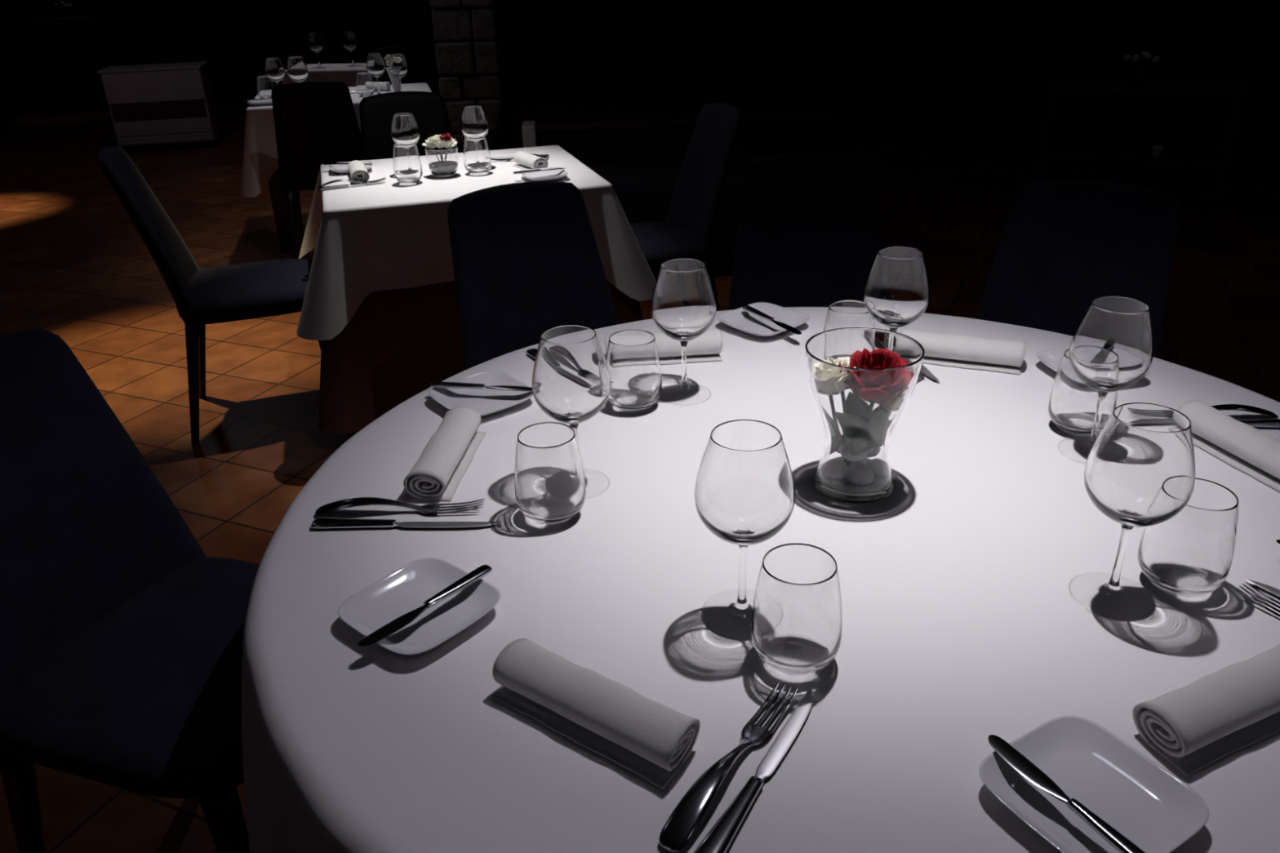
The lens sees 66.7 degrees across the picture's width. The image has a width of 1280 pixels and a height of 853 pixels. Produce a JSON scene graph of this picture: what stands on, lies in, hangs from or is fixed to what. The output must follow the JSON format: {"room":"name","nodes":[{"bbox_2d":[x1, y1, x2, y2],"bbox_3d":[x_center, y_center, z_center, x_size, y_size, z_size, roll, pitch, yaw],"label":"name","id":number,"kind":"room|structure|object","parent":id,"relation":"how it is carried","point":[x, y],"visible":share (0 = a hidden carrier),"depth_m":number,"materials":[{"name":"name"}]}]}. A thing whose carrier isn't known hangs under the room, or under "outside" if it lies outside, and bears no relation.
{"room":"restaurant","nodes":[
{"label":"restaurant","id":0,"kind":"room"},
{"bbox_2d":[0,48,8,80],"bbox_3d":[-9.174,-2.423,5.643,0.200,2.700,17.500,-2,26,0],"label":"wall","id":1,"kind":"structure","parent":0,"point":[3,73],"depth_m":13.96,"materials":[{"name":"paint"}]},
{"bbox_2d":[0,0,979,79],"bbox_3d":[-2.189,-6.503,13.599,14.000,2.700,0.200,-2,26,0],"label":"wall","id":2,"kind":"structure","parent":0,"point":[233,36],"depth_m":13.89,"materials":[{"name":"paint"}]},
{"bbox_2d":[0,50,1279,852],"bbox_3d":[-2.041,-1.371,6.256,14.000,0.100,17.500,-2,26,0],"label":"floor","id":3,"kind":"structure","parent":0,"point":[952,140],"depth_m":5.51,"materials":[{"name":"ceramic"}]},
{"bbox_2d":[0,328,259,852],"bbox_3d":[-0.737,0.340,1.513,0.580,0.912,0.462,7,27,18],"label":"dining chair","id":4,"kind":"object","parent":3,"relation":"on","point":[121,640],"visible":0.82,"depth_m":1.47,"materials":[{"name":"blue fabric"}]},
{"bbox_2d":[97,61,221,153],"bbox_3d":[-4.049,-2.714,8.265,0.784,0.660,0.435,-8,27,-12],"label":"sideboard","id":5,"kind":"object","parent":3,"relation":"on","point":[155,107],"visible":0.95,"depth_m":8.09,"materials":[{"name":"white wood"}]},
{"bbox_2d":[110,99,207,122],"bbox_3d":[-4.000,-2.628,8.091,0.720,0.135,0.017,-8,27,-12],"label":"open shelf","id":6,"kind":"object","parent":5,"relation":"attached to","point":[129,110],"depth_m":8.08,"materials":[{"name":"white"}]},
{"bbox_2d":[98,146,321,446],"bbox_3d":[-1.341,-0.466,3.204,0.580,0.912,0.462,-10,27,-17],"label":"dining chair","id":7,"kind":"object","parent":3,"relation":"on","point":[268,288],"visible":0.88,"depth_m":3.07,"materials":[{"name":"blue fabric"}]},
{"bbox_2d":[271,81,362,258],"bbox_3d":[-1.583,-1.292,4.912,0.462,0.912,0.580,-8,27,-13],"label":"dining chair","id":8,"kind":"object","parent":3,"relation":"on","point":[316,123],"visible":0.75,"depth_m":4.63,"materials":[{"name":"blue fabric"}]},
{"bbox_2d":[373,46,438,93],"bbox_3d":[-1.554,-2.120,6.610,0.462,0.912,0.580,-5,26,-7],"label":"dining chair","id":9,"kind":"object","parent":3,"relation":"on","point":[418,60],"visible":0.13,"depth_m":6.25,"materials":[{"name":"black fabric"}]},
{"bbox_2d":[359,91,455,160],"bbox_3d":[-0.902,-0.867,4.001,0.462,0.912,0.580,-9,27,-15],"label":"dining chair","id":10,"kind":"object","parent":3,"relation":"on","point":[428,109],"visible":0.23,"depth_m":4.03,"materials":[{"name":"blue fabric"}]},
{"bbox_2d":[429,0,506,142],"bbox_3d":[-1.320,-3.425,7.232,0.828,2.700,0.464,-2,26,0],"label":"stone pillar","id":11,"kind":"structure","parent":3,"relation":"on","point":[469,47],"depth_m":7.32,"materials":[{"name":"stone"}]},
{"bbox_2d":[447,181,618,370],"bbox_3d":[-0.162,-0.071,2.324,0.462,0.912,0.580,-16,29,-26],"label":"dining chair","id":12,"kind":"object","parent":3,"relation":"on","point":[526,260],"visible":0.32,"depth_m":2.36,"materials":[{"name":"blue fabric"}]},
{"bbox_2d":[629,102,741,311],"bbox_3d":[0.058,-0.689,3.578,0.580,0.912,0.462,-9,27,-15],"label":"dining chair","id":13,"kind":"object","parent":3,"relation":"on","point":[688,229],"visible":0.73,"depth_m":3.50,"materials":[{"name":"blue fabric"}]},
{"bbox_2d":[727,152,881,310],"bbox_3d":[0.433,-0.197,2.546,0.462,0.912,0.580,2,26,7],"label":"dining chair","id":14,"kind":"object","parent":3,"relation":"on","point":[809,233],"visible":0.32,"depth_m":2.60,"materials":[{"name":"blue fabric"}]},
{"bbox_2d":[974,179,1180,358],"bbox_3d":[0.895,-0.043,2.203,0.462,0.912,0.580,17,31,33],"label":"dining chair","id":15,"kind":"object","parent":3,"relation":"on","point":[1065,245],"visible":0.3,"depth_m":2.23,"materials":[{"name":"blue fabric"}]},
{"bbox_3d":[-6.015,-3.897,10.476,0.900,0.950,0.360,-11,27,-18],"label":"console table","id":16,"kind":"object","parent":3,"relation":"on","visible":0},
{"bbox_2d":[53,1,71,17],"bbox_3d":[-6.026,-4.373,10.189,0.187,0.160,0.092,-2,26,0],"label":"flower arrangement","id":17,"kind":"object","parent":16,"relation":"on","point":[64,13],"visible":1,"depth_m":10.17,"materials":[{"name":"black plant"}]},
{"bbox_2d":[40,67,105,75],"bbox_3d":[-6.014,-3.838,10.505,0.840,0.020,0.320,-11,27,-18],"label":"shelf","id":18,"kind":"object","parent":16,"relation":"attached to","point":[43,73],"depth_m":10.40,"materials":[{"name":"brown wood"}]},
{"bbox_3d":[-1.613,-1.478,5.487,0.916,0.744,0.696,-8,27,-13],"label":"square table","id":19,"kind":"object","parent":3,"relation":"on","visible":0},
{"bbox_2d":[240,82,431,197],"bbox_3d":[-1.618,-1.629,5.413,1.155,0.420,0.935,-8,27,-13],"label":"tablecloth","id":20,"kind":"object","parent":19,"relation":"on","point":[260,159],"visible":0.23,"depth_m":4.98,"materials":[{"name":"white fabric"}]},
{"bbox_2d":[247,97,272,106],"bbox_3d":[-1.949,-1.675,5.024,0.145,0.020,0.145,-8,27,-13],"label":"rolled napkin","id":21,"kind":"object","parent":20,"relation":"on","point":[264,102],"visible":0.7,"depth_m":4.99,"materials":[{"name":"white fabric"}]},
{"bbox_2d":[256,75,274,98],"bbox_3d":[-1.993,-1.803,5.178,0.091,0.117,0.091,-3,26,-3],"label":"tumbler","id":22,"kind":"object","parent":20,"relation":"on","point":[264,86],"visible":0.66,"depth_m":5.14,"materials":[{"name":"clear glass"}]},
{"bbox_2d":[265,57,284,85],"bbox_3d":[-1.915,-1.827,5.117,0.098,0.209,0.098,10,28,23],"label":"wine glass","id":23,"kind":"object","parent":20,"relation":"on","point":[274,69],"visible":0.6,"depth_m":5.06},
{"bbox_2d":[287,56,308,82],"bbox_3d":[-1.765,-1.795,5.030,0.103,0.220,0.103,-23,33,-37],"label":"wine glass","id":24,"kind":"object","parent":20,"relation":"on","point":[297,70],"visible":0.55,"depth_m":4.97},
{"bbox_2d":[355,72,374,95],"bbox_3d":[-1.474,-1.831,5.205,0.091,0.117,0.091,-3,26,-3],"label":"tumbler","id":25,"kind":"object","parent":20,"relation":"on","point":[365,86],"visible":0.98,"depth_m":5.17,"materials":[{"name":"clear glass"}]},
{"bbox_2d":[366,53,385,93],"bbox_3d":[-1.410,-1.884,5.205,0.098,0.209,0.098,10,28,23],"label":"wine glass","id":26,"kind":"object","parent":20,"relation":"on","point":[375,66],"visible":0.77,"depth_m":5.15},
{"bbox_2d":[366,53,385,77],"bbox_3d":[-1.411,-1.925,5.185,0.098,0.118,0.098,-2,26,0],"label":"bowl","id":27,"kind":"object","parent":26,"relation":"on","point":[375,66],"depth_m":5.15,"materials":[{"name":"clear glass"}]},
{"bbox_2d":[373,81,391,92],"bbox_3d":[-1.455,-1.889,5.399,0.126,0.049,0.069,2,26,7],"label":"rolled napkin","id":28,"kind":"object","parent":20,"relation":"on","point":[384,86],"visible":0.62,"depth_m":5.38,"materials":[{"name":"white fabric"}]},
{"bbox_2d":[385,67,400,92],"bbox_3d":[-1.330,-1.885,5.293,0.090,0.130,0.090,-2,26,0],"label":"vase","id":29,"kind":"object","parent":20,"relation":"on","point":[395,81],"visible":0.52,"depth_m":5.28,"materials":[{"name":"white glass"}]},
{"bbox_2d":[388,53,408,91],"bbox_3d":[-1.272,-1.857,5.140,0.098,0.209,0.098,-13,28,-23],"label":"wine glass","id":30,"kind":"object","parent":20,"relation":"on","point":[397,66],"visible":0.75,"depth_m":5.09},
{"bbox_2d":[388,53,408,78],"bbox_3d":[-1.274,-1.897,5.120,0.098,0.118,0.098,-2,26,0],"label":"bowl","id":31,"kind":"object","parent":30,"relation":"on","point":[397,66],"depth_m":5.09,"materials":[{"name":"clear glass"}]},
{"bbox_3d":[2.512,-1.359,4.991,0.900,0.750,0.360,10,28,22],"label":"console table","id":32,"kind":"object","parent":3,"relation":"on","visible":0},
{"bbox_2d":[1046,143,1221,167],"bbox_3d":[2.511,-1.390,4.976,0.840,0.020,0.320,10,28,22],"label":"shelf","id":33,"kind":"object","parent":32,"relation":"attached to","point":[1086,153],"depth_m":4.92,"materials":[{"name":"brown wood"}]},
{"bbox_2d":[1121,51,1160,86],"bbox_3d":[2.450,-1.751,4.766,0.191,0.158,0.090,-2,26,0],"label":"flower arrangement","id":34,"kind":"object","parent":32,"relation":"on","point":[1137,77],"visible":1,"depth_m":4.75,"materials":[{"name":"black plant"}]},
{"bbox_2d":[1151,146,1164,157],"bbox_3d":[2.581,-1.370,4.853,0.052,0.049,0.052,-2,26,0],"label":"cup","id":35,"kind":"object","parent":32,"relation":"on","point":[1157,151],"visible":1,"depth_m":4.84,"materials":[{"name":"white ceramic"}]},
{"bbox_3d":[0.297,0.425,1.467,1.514,0.746,1.514,-2,26,0],"label":"round table","id":36,"kind":"object","parent":3,"relation":"on","visible":0},
{"bbox_2d":[241,306,1279,852],"bbox_3d":[0.303,0.283,1.423,1.675,0.461,1.690,-2,26,0],"label":"tablecloth","id":37,"kind":"object","parent":36,"relation":"on","point":[973,607],"visible":0.68,"depth_m":1.05,"materials":[{"name":"white fabric"}]},
{"bbox_2d":[315,497,484,515],"bbox_3d":[-0.316,0.103,1.277,0.222,0.018,0.026,-1,26,0],"label":"fork","id":38,"kind":"object","parent":37,"relation":"on","point":[430,508],"visible":1,"depth_m":1.27,"materials":[{"name":"silver metal"}]},
{"bbox_2d":[311,517,499,528],"bbox_3d":[-0.301,0.124,1.246,0.242,0.008,0.022,0,26,3],"label":"table knife","id":39,"kind":"object","parent":37,"relation":"on","point":[319,522],"visible":1,"depth_m":1.24,"materials":[{"name":"grey metal"}]},
{"bbox_2d":[337,557,501,654],"bbox_3d":[-0.241,0.202,1.071,0.145,0.020,0.145,19,32,35],"label":"plate","id":40,"kind":"object","parent":37,"relation":"on","point":[406,589],"visible":0.96,"depth_m":1.08,"materials":[{"name":"white ceramic"}]},
{"bbox_2d":[357,564,492,646],"bbox_3d":[-0.230,0.193,1.055,0.019,0.008,0.178,19,33,36],"label":"butter knife","id":41,"kind":"object","parent":40,"relation":"on","point":[482,571],"visible":1,"depth_m":1.05,"materials":[{"name":"silver metal"}]},
{"bbox_2d":[403,405,486,501],"bbox_3d":[-0.276,0.035,1.388,0.063,0.045,0.209,1,26,5],"label":"rolled napkin","id":42,"kind":"object","parent":37,"relation":"on","point":[441,466],"visible":1,"depth_m":1.35,"materials":[{"name":"white fabric"}]},
{"bbox_2d":[428,370,533,416],"bbox_3d":[-0.257,-0.048,1.584,0.145,0.020,0.145,-21,32,-34],"label":"plate","id":43,"kind":"object","parent":37,"relation":"on","point":[486,402],"visible":0.73,"depth_m":1.60,"materials":[{"name":"white ceramic"}]},
{"bbox_2d":[430,381,532,391],"bbox_3d":[-0.256,-0.066,1.588,0.178,0.008,0.018,3,26,9],"label":"butter knife","id":44,"kind":"object","parent":43,"relation":"on","point":[434,384],"visible":0.86,"depth_m":1.59,"materials":[{"name":"silver metal"}]},
{"bbox_2d":[526,348,537,359],"bbox_3d":[-0.139,-0.095,1.687,0.022,0.008,0.242,-16,29,-26],"label":"table knife","id":45,"kind":"object","parent":37,"relation":"on","point":[532,352],"visible":0.14,"depth_m":1.76,"materials":[{"name":"silver metal"}]},
{"bbox_2d":[514,422,586,524],"bbox_3d":[-0.116,0.062,1.240,0.091,0.117,0.091,-3,26,-3],"label":"tumbler","id":46,"kind":"object","parent":37,"relation":"on","point":[549,482],"visible":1,"depth_m":1.21,"materials":[{"name":"clear glass"}]},
{"bbox_2d":[532,324,610,483],"bbox_3d":[-0.088,-0.019,1.287,0.103,0.220,0.103,2,26,8],"label":"wine glass","id":47,"kind":"object","parent":37,"relation":"on","point":[571,379],"visible":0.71,"depth_m":1.23,"materials":[{"name":"glass"}]},
{"bbox_2d":[532,324,610,424],"bbox_3d":[-0.090,-0.062,1.266,0.103,0.125,0.103,-2,26,0],"label":"bowl","id":48,"kind":"object","parent":47,"relation":"on","point":[571,379],"depth_m":1.23,"materials":[{"name":"clear glass"}]},
{"bbox_2d":[491,638,700,789],"bbox_3d":[-0.045,0.260,0.913,0.209,0.045,0.063,16,31,32],"label":"rolled napkin","id":49,"kind":"object","parent":37,"relation":"on","point":[651,740],"visible":1,"depth_m":0.89,"materials":[{"name":"white fabric"}]},
{"bbox_2d":[605,329,662,410],"bbox_3d":[-0.011,-0.086,1.538,0.091,0.117,0.091,-3,26,-3],"label":"tumbler","id":50,"kind":"object","parent":37,"relation":"on","point":[633,359],"visible":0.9,"depth_m":1.51,"materials":[{"name":"clear glass"}]},
{"bbox_2d":[604,328,723,364],"bbox_3d":[0.041,-0.143,1.734,0.209,0.045,0.063,-4,26,-4],"label":"rolled napkin","id":51,"kind":"object","parent":37,"relation":"on","point":[708,346],"visible":0.47,"depth_m":1.72,"materials":[{"name":"white fabric"}]},
{"bbox_2d":[651,257,716,395],"bbox_3d":[0.070,-0.151,1.549,0.103,0.220,0.103,2,26,8],"label":"wine glass","id":52,"kind":"object","parent":37,"relation":"on","point":[684,306],"visible":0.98,"depth_m":1.49,"materials":[{"name":"glass"}]},
{"bbox_2d":[651,257,716,342],"bbox_3d":[0.069,-0.194,1.528,0.103,0.125,0.103,-2,26,0],"label":"bowl","id":53,"kind":"object","parent":52,"relation":"on","point":[684,306],"depth_m":1.49,"materials":[{"name":"clear glass"}]},
{"bbox_2d":[658,680,798,851],"bbox_3d":[0.083,0.293,0.864,0.026,0.018,0.222,15,31,31],"label":"fork","id":54,"kind":"object","parent":37,"relation":"on","point":[683,820],"visible":1,"depth_m":0.82,"materials":[{"name":"silver metal"}]},
{"bbox_2d":[694,419,795,617],"bbox_3d":[0.108,0.107,1.017,0.103,0.220,0.103,-5,26,-8],"label":"wine glass","id":55,"kind":"object","parent":37,"relation":"on","point":[744,491],"visible":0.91,"depth_m":0.96,"materials":[{"name":"glass"}]},
{"bbox_2d":[694,419,795,545],"bbox_3d":[0.107,0.064,0.996,0.103,0.125,0.103,-2,26,0],"label":"bowl","id":56,"kind":"object","parent":55,"relation":"on","point":[744,491],"depth_m":0.96,"materials":[{"name":"clear glass"}]},
{"bbox_2d":[693,686,813,852],"bbox_3d":[0.110,0.302,0.857,0.022,0.008,0.242,14,30,29],"label":"table knife","id":57,"kind":"object","parent":37,"relation":"on","point":[718,839],"visible":1,"depth_m":0.83,"materials":[{"name":"silver metal"}]},
{"bbox_2d":[717,302,809,337],"bbox_3d":[0.237,-0.201,1.869,0.145,0.020,0.145,-22,32,-35],"label":"plate","id":58,"kind":"object","parent":37,"relation":"on","point":[740,319],"visible":0.91,"depth_m":1.89,"materials":[{"name":"white ceramic"}]},
{"bbox_2d":[742,305,801,334],"bbox_3d":[0.250,-0.202,1.838,0.018,0.008,0.178,-15,29,-26],"label":"butter knife","id":59,"kind":"object","parent":58,"relation":"on","point":[747,308],"visible":1,"depth_m":1.84,"materials":[{"name":"silver metal"}]},
{"bbox_2d":[751,542,842,675],"bbox_3d":[0.157,0.185,0.971,0.091,0.117,0.091,0,26,3],"label":"tumbler","id":60,"kind":"object","parent":37,"relation":"on","point":[797,620],"visible":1,"depth_m":0.94,"materials":[{"name":"clear glass"}]},
{"bbox_2d":[822,299,875,331],"bbox_3d":[0.352,-0.146,1.640,0.091,0.117,0.091,-3,26,-3],"label":"tumbler","id":61,"kind":"object","parent":37,"relation":"on","point":[845,313],"visible":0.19,"depth_m":1.60,"materials":[{"name":"clear glass"}]},
{"bbox_2d":[805,327,924,503],"bbox_3d":[0.286,-0.011,1.273,0.148,0.199,0.148,-5,26,-6],"label":"glass vase","id":62,"kind":"object","parent":37,"relation":"on","point":[860,410],"visible":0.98,"depth_m":1.25,"materials":[{"name":"glass"}]},
{"bbox_2d":[823,356,856,368],"bbox_3d":[0.250,-0.019,1.276,0.053,0.153,0.077,-2,26,0],"label":"rose","id":63,"kind":"object","parent":62,"relation":"in","point":[845,361],"visible":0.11,"depth_m":1.25,"materials":[{"name":"beige plant"}]},
{"bbox_2d":[839,347,907,368],"bbox_3d":[0.297,-0.017,1.252,0.099,0.169,0.088,-2,26,0],"label":"rose","id":64,"kind":"object","parent":62,"relation":"in","point":[879,358],"visible":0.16,"depth_m":1.23,"materials":[{"name":"red plant"}]},
{"bbox_2d":[863,246,929,332],"bbox_3d":[0.413,-0.175,1.578,0.103,0.220,0.103,20,33,37],"label":"wine glass","id":65,"kind":"object","parent":37,"relation":"on","point":[896,293],"visible":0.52,"depth_m":1.52,"materials":[{"name":"glass"}]},
{"bbox_2d":[887,329,940,382],"bbox_3d":[0.474,-0.127,1.716,0.022,0.008,0.242,-5,26,-7],"label":"table knife","id":66,"kind":"object","parent":37,"relation":"on","point":[923,369],"visible":0.25,"depth_m":1.64,"materials":[{"name":"silver metal"}]},
{"bbox_2d":[899,328,1026,374],"bbox_3d":[0.556,-0.135,1.686,0.209,0.045,0.063,8,28,20],"label":"rolled napkin","id":67,"kind":"object","parent":37,"relation":"on","point":[948,350],"visible":0.84,"depth_m":1.66,"materials":[{"name":"white fabric"}]},
{"bbox_2d":[1048,348,1118,434],"bbox_3d":[0.651,-0.050,1.423,0.091,0.117,0.091,-3,26,-3],"label":"tumbler","id":68,"kind":"object","parent":37,"relation":"on","point":[1073,404],"visible":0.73,"depth_m":1.40,"materials":[{"name":"clear glass"}]},
{"bbox_2d":[1035,347,1150,376],"bbox_3d":[0.753,-0.097,1.626,0.145,0.020,0.145,-7,26,-11],"label":"plate","id":69,"kind":"object","parent":37,"relation":"on","point":[1051,358],"visible":0.21,"depth_m":1.67,"materials":[{"name":"white ceramic"}]},
{"bbox_2d":[978,715,1208,852],"bbox_3d":[0.375,0.310,0.813,0.145,0.020,0.145,-16,29,-27],"label":"plate","id":70,"kind":"object","parent":37,"relation":"on","point":[1145,802],"visible":0.91,"depth_m":0.82,"materials":[{"name":"white ceramic"}]},
{"bbox_2d":[988,734,1146,852],"bbox_3d":[0.350,0.306,0.788,0.018,0.008,0.178,-15,29,-25],"label":"butter knife","id":71,"kind":"object","parent":70,"relation":"on","point":[1009,753],"visible":1,"depth_m":0.80,"materials":[{"name":"silver metal"}]},
{"bbox_2d":[1069,295,1153,452],"bbox_3d":[0.638,-0.063,1.334,0.103,0.220,0.103,-23,33,-37],"label":"wine glass","id":72,"kind":"object","parent":37,"relation":"on","point":[1111,349],"visible":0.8,"depth_m":1.28,"materials":[{"name":"glass"}]},
{"bbox_2d":[1069,295,1153,392],"bbox_3d":[0.637,-0.106,1.313,0.103,0.125,0.103,-2,26,0],"label":"bowl","id":73,"kind":"object","parent":72,"relation":"on","point":[1111,349],"depth_m":1.28,"materials":[{"name":"clear glass"}]},
{"bbox_2d":[1084,402,1195,599],"bbox_3d":[0.520,0.089,1.029,0.103,0.220,0.103,-23,33,-37],"label":"wine glass","id":74,"kind":"object","parent":37,"relation":"on","point":[1140,469],"visible":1,"depth_m":0.98,"materials":[{"name":"glass"}]},
{"bbox_2d":[1084,402,1195,527],"bbox_3d":[0.518,0.046,1.008,0.103,0.125,0.103,-2,26,0],"label":"bowl","id":75,"kind":"object","parent":74,"relation":"on","point":[1140,469],"depth_m":0.97,"materials":[{"name":"clear glass"}]},
{"bbox_2d":[1137,477,1238,595],"bbox_3d":[0.604,0.124,1.070,0.091,0.117,0.091,-3,26,-3],"label":"tumbler","id":76,"kind":"object","parent":37,"relation":"on","point":[1191,553],"visible":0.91,"depth_m":1.04,"materials":[{"name":"clear glass"}]},
{"bbox_2d":[1132,644,1279,776],"bbox_3d":[0.553,0.250,0.896,0.209,0.045,0.063,-13,28,-21],"label":"rolled napkin","id":77,"kind":"object","parent":37,"relation":"on","point":[1228,709],"visible":1,"depth_m":0.87,"materials":[{"name":"white fabric"}]},
{"bbox_2d":[1177,400,1279,492],"bbox_3d":[0.838,0.025,1.342,0.063,0.045,0.209,-9,27,-14],"label":"rolled napkin","id":78,"kind":"object","parent":37,"relation":"on","point":[1252,451],"visible":0.97,"depth_m":1.34,"materials":[{"name":"white fabric"}]},
{"bbox_2d":[1210,404,1278,417],"bbox_3d":[0.847,-0.023,1.466,0.222,0.018,0.026,0,26,4],"label":"fork","id":79,"kind":"object","parent":37,"relation":"on","point":[1224,406],"visible":0.27,"depth_m":1.46,"materials":[{"name":"silver metal"}]},
{"bbox_2d":[1235,581,1279,617],"bbox_3d":[0.723,0.214,0.987,0.026,0.018,0.222,-17,30,-28],"label":"fork","id":80,"kind":"object","parent":37,"relation":"on","point":[1248,584],"visible":1,"depth_m":1.05,"materials":[{"name":"silver metal"}]},
{"bbox_2d":[1235,418,1279,427],"bbox_3d":[0.845,-0.005,1.444,0.242,0.008,0.022,0,26,4],"label":"table knife","id":81,"kind":"object","parent":37,"relation":"on","point":[1267,423],"visible":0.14,"depth_m":1.43,"materials":[{"name":"grey metal"}]},
{"bbox_2d":[1245,579,1279,596],"bbox_3d":[0.747,0.214,1.000,0.022,0.008,0.242,-15,29,-26],"label":"table knife","id":82,"kind":"object","parent":37,"relation":"on","point":[1275,591],"visible":1,"depth_m":1.08,"materials":[{"name":"grey metal"}]},
{"bbox_3d":[-2.093,-2.156,6.907,0.576,0.744,0.416,2,26,7],"label":"square table","id":83,"kind":"object","parent":3,"relation":"on","visible":0},
{"bbox_2d":[282,62,374,87],"bbox_3d":[-2.097,-2.289,6.843,0.716,0.460,0.556,2,26,7],"label":"tablecloth","id":84,"kind":"object","parent":83,"relation":"on","point":[344,73],"visible":0.2,"depth_m":6.56,"materials":[{"name":"white fabric"}]},
{"bbox_2d":[307,32,324,66],"bbox_3d":[-2.216,-2.579,6.666,0.103,0.220,0.103,20,33,37],"label":"wine glass","id":85,"kind":"object","parent":84,"relation":"on","point":[315,42],"visible":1,"depth_m":6.61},
{"bbox_2d":[307,32,324,53],"bbox_3d":[-2.217,-2.622,6.645,0.103,0.125,0.103,-2,26,0],"label":"bowl","id":86,"kind":"object","parent":85,"relation":"on","point":[315,42],"depth_m":6.61,"materials":[{"name":"clear glass"}]},
{"bbox_2d":[342,31,357,65],"bbox_3d":[-1.996,-2.608,6.711,0.103,0.220,0.103,-23,33,-37],"label":"wine glass","id":87,"kind":"object","parent":84,"relation":"on","point":[349,42],"visible":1,"depth_m":6.66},
{"bbox_2d":[342,31,357,51],"bbox_3d":[-1.998,-2.650,6.690,0.103,0.125,0.103,-2,26,0],"label":"bowl","id":88,"kind":"object","parent":87,"relation":"on","point":[349,42],"depth_m":6.65,"materials":[{"name":"clear glass"}]},
{"bbox_2d":[973,0,1279,137],"bbox_3d":[5.020,-2.834,5.643,0.200,2.700,17.500,-2,26,0],"label":"wall","id":89,"kind":"structure","parent":0,"point":[1200,41],"depth_m":9.20,"materials":[{"name":"paint"}]},
{"bbox_3d":[-0.611,-0.519,3.461,0.856,0.744,0.746,-9,27,-15],"label":"square table","id":90,"kind":"object","parent":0,"visible":0},
{"bbox_2d":[318,280,643,434],"bbox_3d":[-0.613,-0.557,3.443,1.131,0.660,1.021,-9,27,-15],"label":"cloth","id":91,"kind":"object","parent":90,"relation":"on","point":[397,343],"visible":0.34,"depth_m":3.05,"materials":[{"name":"brown"}]},
{"bbox_2d":[296,145,656,340],"bbox_3d":[-0.617,-0.702,3.373,1.154,0.350,1.044,-9,27,-15],"label":"tablecloth","id":92,"kind":"object","parent":91,"relation":"on","point":[390,234],"visible":0.72,"depth_m":2.97,"materials":[{"name":"white fabric"}]},
{"bbox_2d":[328,160,373,173],"bbox_3d":[-1.001,-0.897,3.370,0.145,0.020,0.145,-9,27,-15],"label":"plate","id":93,"kind":"object","parent":92,"relation":"on","point":[341,169],"visible":0.6,"depth_m":3.38,"materials":[{"name":"white ceramic"}]},
{"bbox_2d":[317,181,385,190],"bbox_3d":[-0.928,-0.780,3.138,0.218,0.008,0.022,-13,28,-21],"label":"table knife","id":94,"kind":"object","parent":92,"relation":"on","point":[341,185],"visible":1,"depth_m":3.12,"materials":[{"name":"grey metal"}]},
{"bbox_2d":[319,177,386,186],"bbox_3d":[-0.934,-0.797,3.159,0.211,0.018,0.026,-11,27,-18],"label":"fork","id":95,"kind":"object","parent":92,"relation":"on","point":[383,179],"visible":1,"depth_m":3.15,"materials":[{"name":"silver metal"}]},
{"bbox_2d":[347,160,369,184],"bbox_3d":[-0.941,-0.848,3.239,0.063,0.045,0.178,-10,27,-16],"label":"rolled napkin","id":96,"kind":"object","parent":92,"relation":"on","point":[357,170],"visible":1,"depth_m":3.19,"materials":[{"name":"white fabric"}]},
{"bbox_2d":[391,112,420,143],"bbox_3d":[-0.780,-0.943,3.251,0.094,0.196,0.094,10,28,23],"label":"wine glass","id":97,"kind":"object","parent":92,"relation":"on","point":[404,126],"visible":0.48,"depth_m":3.20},
{"bbox_2d":[392,142,422,182],"bbox_3d":[-0.753,-0.849,3.141,0.091,0.123,0.091,-3,26,-3],"label":"tumbler","id":98,"kind":"object","parent":92,"relation":"on","point":[407,168],"visible":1,"depth_m":3.11,"materials":[{"name":"clear glass"}]},
{"bbox_2d":[424,145,457,177],"bbox_3d":[-0.658,-0.884,3.242,0.108,0.092,0.108,-2,26,0],"label":"flower bowl","id":99,"kind":"object","parent":92,"relation":"on","point":[443,162],"visible":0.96,"depth_m":3.21,"materials":[{"name":"clear glass"}]},
{"bbox_2d":[422,133,457,150],"bbox_3d":[-0.657,-0.927,3.226,0.115,0.095,0.101,11,29,24],"label":"bouquet","id":100,"kind":"object","parent":99,"relation":"on","point":[444,140],"visible":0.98,"depth_m":3.19,"materials":[{"name":"beige plant"}]},
{"bbox_2d":[460,105,488,137],"bbox_3d":[-0.561,-0.985,3.317,0.094,0.202,0.094,-13,28,-23],"label":"wine glass","id":101,"kind":"object","parent":92,"relation":"on","point":[473,122],"visible":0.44,"depth_m":3.26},
{"bbox_2d":[463,135,491,173],"bbox_3d":[-0.546,-0.907,3.255,0.091,0.117,0.091,-3,26,-3],"label":"tumbler","id":102,"kind":"object","parent":92,"relation":"on","point":[477,157],"visible":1,"depth_m":3.22,"materials":[{"name":"clear glass"}]},
{"bbox_2d":[512,151,548,169],"bbox_3d":[-0.377,-0.908,3.328,0.063,0.045,0.157,-17,30,-28],"label":"rolled napkin","id":103,"kind":"object","parent":92,"relation":"on","point":[526,161],"visible":0.98,"depth_m":3.30,"materials":[{"name":"white fabric"}]},
{"bbox_2d":[521,167,568,181],"bbox_3d":[-0.314,-0.820,3.172,0.145,0.020,0.145,-9,27,-15],"label":"plate","id":104,"kind":"object","parent":92,"relation":"on","point":[552,175],"visible":0.9,"depth_m":3.19,"materials":[{"name":"white ceramic"}]},
{"bbox_2d":[512,168,564,174],"bbox_3d":[-0.327,-0.836,3.170,0.178,0.008,0.018,-12,28,-20],"label":"butter knife","id":105,"kind":"object","parent":104,"relation":"on","point":[537,170],"visible":1,"depth_m":3.15,"materials":[{"name":"silver metal"}]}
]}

